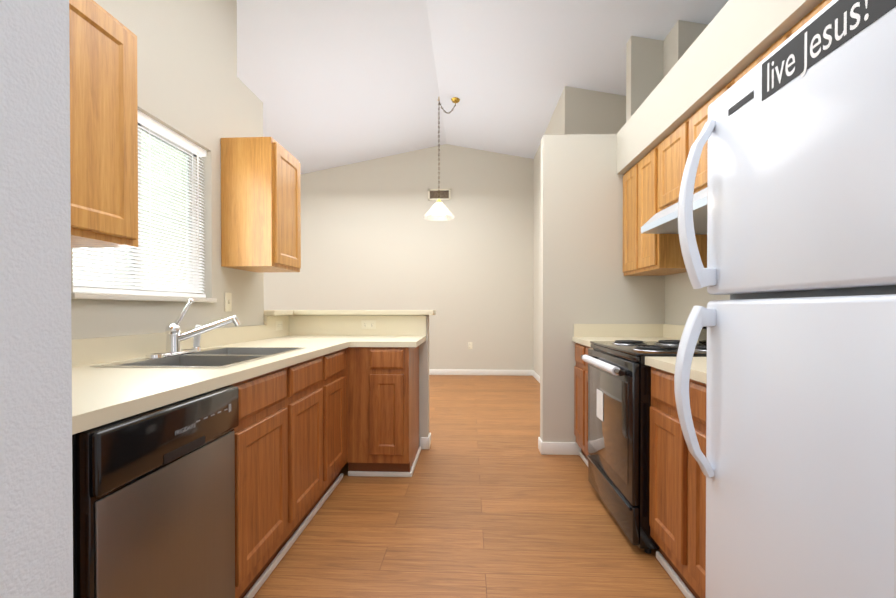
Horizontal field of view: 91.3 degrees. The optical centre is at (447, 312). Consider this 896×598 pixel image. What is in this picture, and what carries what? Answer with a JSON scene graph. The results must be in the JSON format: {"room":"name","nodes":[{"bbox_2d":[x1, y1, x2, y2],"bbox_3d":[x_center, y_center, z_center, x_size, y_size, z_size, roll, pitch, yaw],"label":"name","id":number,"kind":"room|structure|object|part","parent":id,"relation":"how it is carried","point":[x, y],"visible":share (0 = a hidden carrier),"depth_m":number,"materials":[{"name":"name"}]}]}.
{"room":"kitchen","nodes":[
{"label":"kitchen","id":0,"kind":"room"},
{"bbox_2d":[71,0,263,338],"bbox_3d":[-1.458,-1.046,1.749,0.140,4.300,2.770,0,0,3],"label":"wall","id":1,"kind":"structure","parent":0,"point":[174,65],"depth_m":2.37,"materials":[{"name":"beige paint"}]},
{"bbox_2d":[69,0,137,247],"bbox_3d":[-1.252,-0.596,1.167,0.324,0.740,0.760,0,0,3],"label":"upper cabinet","id":2,"kind":"object","parent":1,"relation":"attached to","point":[103,132],"visible":0.54,"depth_m":1.38,"materials":[{"name":"brown wood"}]},
{"bbox_2d":[73,123,196,297],"bbox_3d":[-1.482,-0.498,2.070,0.040,0.840,0.880,0,0,3],"label":"window","id":3,"kind":"structure","parent":1,"relation":"in","point":[159,149],"depth_m":2.25,"materials":[{"name":"white"}]},
{"bbox_2d":[73,110,205,297],"bbox_3d":[-1.408,-0.499,2.066,0.059,0.835,0.868,0,0,3],"label":"window blinds","id":4,"kind":"object","parent":3,"relation":"attached to","point":[145,120],"visible":0.71,"depth_m":2.13,"materials":[{"name":"white plastic"}]},
{"bbox_2d":[71,292,216,302],"bbox_3d":[-1.407,-0.065,2.070,0.112,0.024,0.910,0,0,3],"label":"window sill","id":5,"kind":"structure","parent":1,"relation":"on","point":[92,296],"depth_m":1.91,"materials":[{"name":"beige stone"}]},
{"bbox_2d":[225,292,231,311],"bbox_3d":[-1.334,-0.063,2.667,0.016,0.115,0.070,0,0,3],"label":"outlet","id":6,"kind":"object","parent":1,"relation":"attached to","point":[228,302],"visible":1,"depth_m":2.67,"materials":[{"name":"beige plastic"}]},
{"bbox_2d":[221,137,300,271],"bbox_3d":[-1.171,-0.654,2.799,0.324,0.760,0.430,0,0,3],"label":"upper cabinet","id":7,"kind":"object","parent":1,"relation":"attached to","point":[260,204],"visible":1,"depth_m":2.59,"materials":[{"name":"brown wood"}]},
{"bbox_2d":[264,144,533,369],"bbox_3d":[-2.062,-1.092,7.566,7.000,4.300,0.120,0,0,3],"label":"wall","id":8,"kind":"structure","parent":0,"point":[372,238],"depth_m":7.42,"materials":[{"name":"beige paint"}]},
{"bbox_2d":[428,189,450,199],"bbox_3d":[-0.147,-1.991,7.397,0.380,0.190,0.012,0,0,3],"label":"air vent","id":9,"kind":"object","parent":8,"relation":"in","point":[434,194],"visible":0.98,"depth_m":7.39,"materials":[{"name":"beige metal"}]},
{"bbox_2d":[429,369,532,375],"bbox_3d":[-2.072,1.011,7.516,6.986,0.095,0.014,0,0,3],"label":"baseboard","id":10,"kind":"structure","parent":8,"relation":"attached to","point":[479,372],"depth_m":7.38,"materials":[{"name":"white wood"}]},
{"bbox_2d":[419,315,428,446],"bbox_3d":[-0.727,0.556,3.583,1.140,1.068,0.120,0,0,3],"label":"wall","id":11,"kind":"structure","parent":0,"point":[423,389],"depth_m":3.50,"materials":[{"name":"beige paint"}]},
{"bbox_2d":[264,310,435,315],"bbox_3d":[-0.779,0.001,3.417,1.327,0.040,0.607,0,0,3],"label":"bar","id":12,"kind":"object","parent":11,"relation":"on","point":[344,312],"visible":0.83,"depth_m":3.43,"materials":[{"name":"beige laminate"}]},
{"bbox_2d":[362,320,375,328],"bbox_3d":[-0.632,0.098,3.488,0.115,0.070,0.008,0,0,3],"label":"outlet","id":13,"kind":"object","parent":11,"relation":"attached to","point":[368,324],"visible":1,"depth_m":3.49,"materials":[{"name":"beige plastic"}]},
{"bbox_2d":[420,437,427,448],"bbox_3d":[-0.193,1.043,3.493,0.063,0.095,0.014,0,0,3],"label":"baseboard","id":14,"kind":"structure","parent":11,"relation":"attached to","point":[423,442],"depth_m":3.49,"materials":[{"name":"white wood"}]},
{"bbox_2d":[428,432,430,448],"bbox_3d":[-0.151,1.042,3.558,0.014,0.095,0.148,0,0,3],"label":"baseboard","id":15,"kind":"structure","parent":11,"relation":"attached to","point":[429,440],"depth_m":3.49,"materials":[{"name":"white wood"}]},
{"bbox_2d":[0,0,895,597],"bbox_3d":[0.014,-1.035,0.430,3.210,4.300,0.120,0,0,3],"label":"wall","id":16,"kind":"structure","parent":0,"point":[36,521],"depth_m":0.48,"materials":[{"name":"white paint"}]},
{"bbox_2d":[253,375,685,597],"bbox_3d":[-1.310,1.148,2.528,9.400,0.100,10.305,0,0,3],"label":"floor","id":17,"kind":"structure","parent":0,"point":[487,499],"depth_m":2.24,"materials":[{"name":"brown wood"}]},
{"bbox_2d":[72,385,238,597],"bbox_3d":[-1.024,0.670,1.201,0.662,0.853,0.562,0,0,3],"label":"dishwasher","id":18,"kind":"object","parent":17,"relation":"on","point":[153,506],"visible":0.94,"depth_m":1.10,"materials":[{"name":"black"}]},
{"bbox_2d":[175,423,195,435],"bbox_3d":[-0.707,0.314,1.181,0.001,0.012,0.085,0,0,3],"label":"label","id":19,"kind":"object","parent":18,"relation":"attached to","point":[184,430],"visible":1,"depth_m":1.18,"materials":[{"name":"grey"}]},
{"bbox_2d":[231,356,322,597],"bbox_3d":[-1.001,0.668,1.955,0.604,0.869,0.931,0,0,3],"label":"base cabinet","id":20,"kind":"object","parent":17,"relation":"on","point":[278,431],"visible":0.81,"depth_m":1.81,"materials":[{"name":"brown wood"}]},
{"bbox_2d":[72,315,351,434],"bbox_3d":[-1.026,0.134,2.042,0.690,0.197,2.974,0,0,3],"label":"countertop","id":21,"kind":"structure","parent":20,"relation":"on","point":[101,396],"depth_m":1.63,"materials":[{"name":"beige laminate"}]},
{"bbox_2d":[145,299,240,357],"bbox_3d":[-1.131,0.064,2.003,0.302,0.255,0.340,0,0,3],"label":"faucet","id":22,"kind":"object","parent":21,"relation":"on","point":[175,336],"visible":1,"depth_m":2.00,"materials":[{"name":"silver metal"}]},
{"bbox_2d":[90,347,303,367],"bbox_3d":[-1.036,0.278,1.984,0.500,0.170,0.800,0,0,3],"label":"sink","id":23,"kind":"object","parent":21,"relation":"in","point":[219,357],"visible":0.35,"depth_m":1.97,"materials":[{"name":"silver metal"}]},
{"bbox_2d":[314,348,346,510],"bbox_3d":[-0.966,0.662,2.667,0.604,0.869,0.495,0,0,3],"label":"base cabinet","id":24,"kind":"object","parent":17,"relation":"on","point":[334,381],"visible":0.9,"depth_m":2.60,"materials":[{"name":"brown wood"}]},
{"bbox_2d":[347,346,420,476],"bbox_3d":[-0.442,0.658,3.172,0.430,0.869,0.604,0,0,3],"label":"base cabinet","id":25,"kind":"object","parent":17,"relation":"on","point":[382,411],"visible":1,"depth_m":2.89,"materials":[{"name":"brown wood"}]},
{"bbox_2d":[352,315,425,346],"bbox_3d":[-0.406,0.125,3.178,0.435,0.197,0.644,0,0,3],"label":"countertop","id":26,"kind":"structure","parent":25,"relation":"on","point":[391,330],"depth_m":3.48,"materials":[{"name":"beige laminate"}]},
{"bbox_2d":[574,343,590,465],"bbox_3d":[1.246,0.659,3.032,0.604,0.869,0.620,0,0,3],"label":"base cabinet","id":27,"kind":"object","parent":17,"relation":"on","point":[581,400],"visible":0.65,"depth_m":3.14,"materials":[{"name":"brown wood"}]},
{"bbox_2d":[572,324,698,346],"bbox_3d":[1.280,0.157,3.026,0.689,0.136,0.622,0,0,3],"label":"countertop","id":28,"kind":"structure","parent":27,"relation":"on","point":[585,334],"depth_m":3.31,"materials":[{"name":"beige laminate"}]},
{"bbox_2d":[581,327,706,553],"bbox_3d":[1.182,0.556,2.338,0.783,1.088,0.756,0,0,3],"label":"range","id":29,"kind":"object","parent":17,"relation":"on","point":[619,393],"visible":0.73,"depth_m":2.12,"materials":[{"name":"black metal"}]},
{"bbox_2d":[649,367,705,597],"bbox_3d":[1.175,0.671,1.601,0.604,0.869,0.706,0,0,3],"label":"base cabinet","id":30,"kind":"object","parent":17,"relation":"on","point":[677,505],"visible":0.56,"depth_m":1.69,"materials":[{"name":"brown wood"}]},
{"bbox_2d":[645,356,706,383],"bbox_3d":[1.210,0.169,1.594,0.689,0.136,0.709,0,0,3],"label":"countertop","id":31,"kind":"structure","parent":30,"relation":"on","point":[698,371],"depth_m":1.74,"materials":[{"name":"beige laminate"}]},
{"bbox_2d":[674,0,895,597],"bbox_3d":[1.062,0.257,0.849,0.892,1.710,0.760,0,0,3],"label":"fridge","id":32,"kind":"object","parent":17,"relation":"on","point":[797,464],"visible":0.98,"depth_m":0.88,"materials":[{"name":"white metal"}]},
{"bbox_2d":[728,90,753,115],"bbox_3d":[0.721,-0.514,1.080,0.001,0.017,0.100,0,0,3],"label":"badge","id":33,"kind":"object","parent":32,"relation":"attached to","point":[741,102],"visible":1,"depth_m":1.07,"materials":[{"name":"black"}]},
{"bbox_2d":[762,0,895,100],"bbox_3d":[0.707,-0.522,0.805,0.001,0.084,0.390,0,0,3],"label":"sticker","id":34,"kind":"object","parent":32,"relation":"attached to","point":[875,10],"visible":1,"depth_m":0.83,"materials":[{"name":"black plastic"}]},
{"bbox_2d":[767,0,868,91],"bbox_3d":[0.709,-0.514,0.856,0.001,0.085,0.249,0,0,3],"label":"lettering","id":35,"kind":"object","parent":34,"relation":"attached to","point":[837,37],"visible":1,"depth_m":0.84,"materials":[{"name":"white paint"}]},
{"bbox_2d":[237,0,728,173],"bbox_3d":[-1.310,-2.307,2.500,9.600,1.230,10.505,0,0,3],"label":"ceiling","id":36,"kind":"structure","parent":0,"point":[329,84],"depth_m":4.65,"materials":[{"name":"white paint"}]},
{"bbox_2d":[423,97,459,220],"bbox_3d":[-0.081,-2.033,5.743,0.489,1.581,0.414,0,0,3],"label":"pendant light","id":37,"kind":"object","parent":36,"relation":"hanging from","point":[455,100],"depth_m":5.73,"materials":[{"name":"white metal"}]},
{"bbox_3d":[-0.119,-1.345,5.750,0.414,0.205,0.414,0,0,3],"label":"pendant light shade","id":38,"kind":"part","parent":37,"relation":"part of","materials":[{"name":"white glass"}]},
{"bbox_2d":[533,86,575,375],"bbox_3d":[1.432,-1.081,6.129,0.120,4.300,2.405,0,0,3],"label":"wall","id":39,"kind":"structure","parent":0,"point":[562,120],"depth_m":6.70,"materials":[{"name":"beige paint"}]},
{"bbox_2d":[533,370,539,382],"bbox_3d":[1.364,1.022,6.142,0.014,0.095,2.419,0,0,3],"label":"baseboard","id":40,"kind":"structure","parent":39,"relation":"attached to","point":[536,376],"depth_m":6.91,"materials":[{"name":"white wood"}]},
{"bbox_2d":[576,88,625,133],"bbox_3d":[2.474,-1.071,4.934,2.080,4.300,0.120,0,0,3],"label":"wall","id":41,"kind":"structure","parent":0,"point":[597,112],"depth_m":4.90,"materials":[{"name":"beige paint"}]},
{"bbox_2d":[540,134,664,441],"bbox_3d":[2.023,-0.134,3.361,2.585,2.450,0.120,0,0,3],"label":"wall","id":42,"kind":"structure","parent":0,"point":[584,279],"depth_m":3.35,"materials":[{"name":"beige paint"}]},
{"bbox_2d":[538,437,541,452],"bbox_3d":[0.725,1.043,3.442,0.014,0.095,0.134,0,0,3],"label":"baseboard","id":43,"kind":"structure","parent":42,"relation":"attached to","point":[539,443],"depth_m":3.44,"materials":[{"name":"white wood"}]},
{"bbox_2d":[541,442,580,454],"bbox_3d":[0.881,1.044,3.360,0.334,0.095,0.014,0,0,3],"label":"baseboard","id":44,"kind":"structure","parent":42,"relation":"attached to","point":[560,448],"depth_m":3.35,"materials":[{"name":"white wood"}]},
{"bbox_2d":[626,36,662,121],"bbox_3d":[1.775,-2.288,3.957,0.280,1.850,0.120,0,0,3],"label":"wall","id":45,"kind":"structure","parent":0,"point":[644,67],"depth_m":3.90,"materials":[{"name":"beige paint"}]},
{"bbox_2d":[663,20,692,77],"bbox_3d":[1.968,-2.287,3.808,0.120,1.850,0.400,0,0,3],"label":"wall","id":46,"kind":"structure","parent":0,"point":[678,42],"depth_m":3.64,"materials":[{"name":"beige paint"}]},
{"bbox_2d":[665,272,729,324],"bbox_3d":[1.626,-0.121,1.769,0.120,2.450,3.100,0,0,3],"label":"wall","id":47,"kind":"structure","parent":0,"point":[683,297],"depth_m":3.06,"materials":[{"name":"beige paint"}]},
{"bbox_2d":[623,143,706,275],"bbox_3d":[1.462,-0.661,3.008,0.324,0.770,0.624,0,0,3],"label":"upper cabinet","id":48,"kind":"object","parent":47,"relation":"attached to","point":[652,254],"visible":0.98,"depth_m":2.89,"materials":[{"name":"brown wood"}]},
{"bbox_2d":[658,78,734,211],"bbox_3d":[1.428,-0.825,2.315,0.324,0.430,0.762,0,0,3],"label":"upper cabinet","id":49,"kind":"object","parent":47,"relation":"attached to","point":[676,144],"visible":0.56,"depth_m":2.40,"materials":[{"name":"brown wood"}]},
{"bbox_2d":[641,188,706,233],"bbox_3d":[1.381,-0.542,2.320,0.416,0.133,0.758,0,0,3],"label":"range hood","id":50,"kind":"object","parent":49,"relation":"attached to","point":[664,221],"visible":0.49,"depth_m":2.40,"materials":[{"name":"white metal"}]},
{"bbox_2d":[734,0,831,83],"bbox_3d":[1.392,-0.649,1.579,0.324,0.770,0.706,0,0,3],"label":"upper cabinet","id":51,"kind":"object","parent":47,"relation":"attached to","point":[795,28],"visible":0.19,"depth_m":1.61,"materials":[{"name":"brown wood"}]},
{"bbox_2d":[693,22,707,41],"bbox_3d":[2.675,-2.286,3.632,1.310,1.850,0.120,0,0,3],"label":"wall","id":52,"kind":"structure","parent":0,"point":[698,29],"depth_m":3.60,"materials":[{"name":"beige paint"}]},
{"bbox_2d":[617,0,822,173],"bbox_3d":[1.391,-1.193,1.872,0.360,0.307,2.900,0,0,3],"label":"wall","id":53,"kind":"structure","parent":0,"point":[734,39],"depth_m":2.06,"materials":[{"name":"beige paint"}]},
{"bbox_3d":[-1.377,0.557,3.410,0.140,1.068,0.530,0,0,3],"label":"wall","id":54,"kind":"structure","parent":0,"visible":0},
{"bbox_2d":[276,321,282,329],"bbox_3d":[-1.285,0.100,3.337,0.008,0.070,0.115,0,0,3],"label":"outlet","id":55,"kind":"object","parent":54,"relation":"attached to","point":[279,325],"visible":1,"depth_m":3.34,"materials":[{"name":"beige plastic"}]}
]}

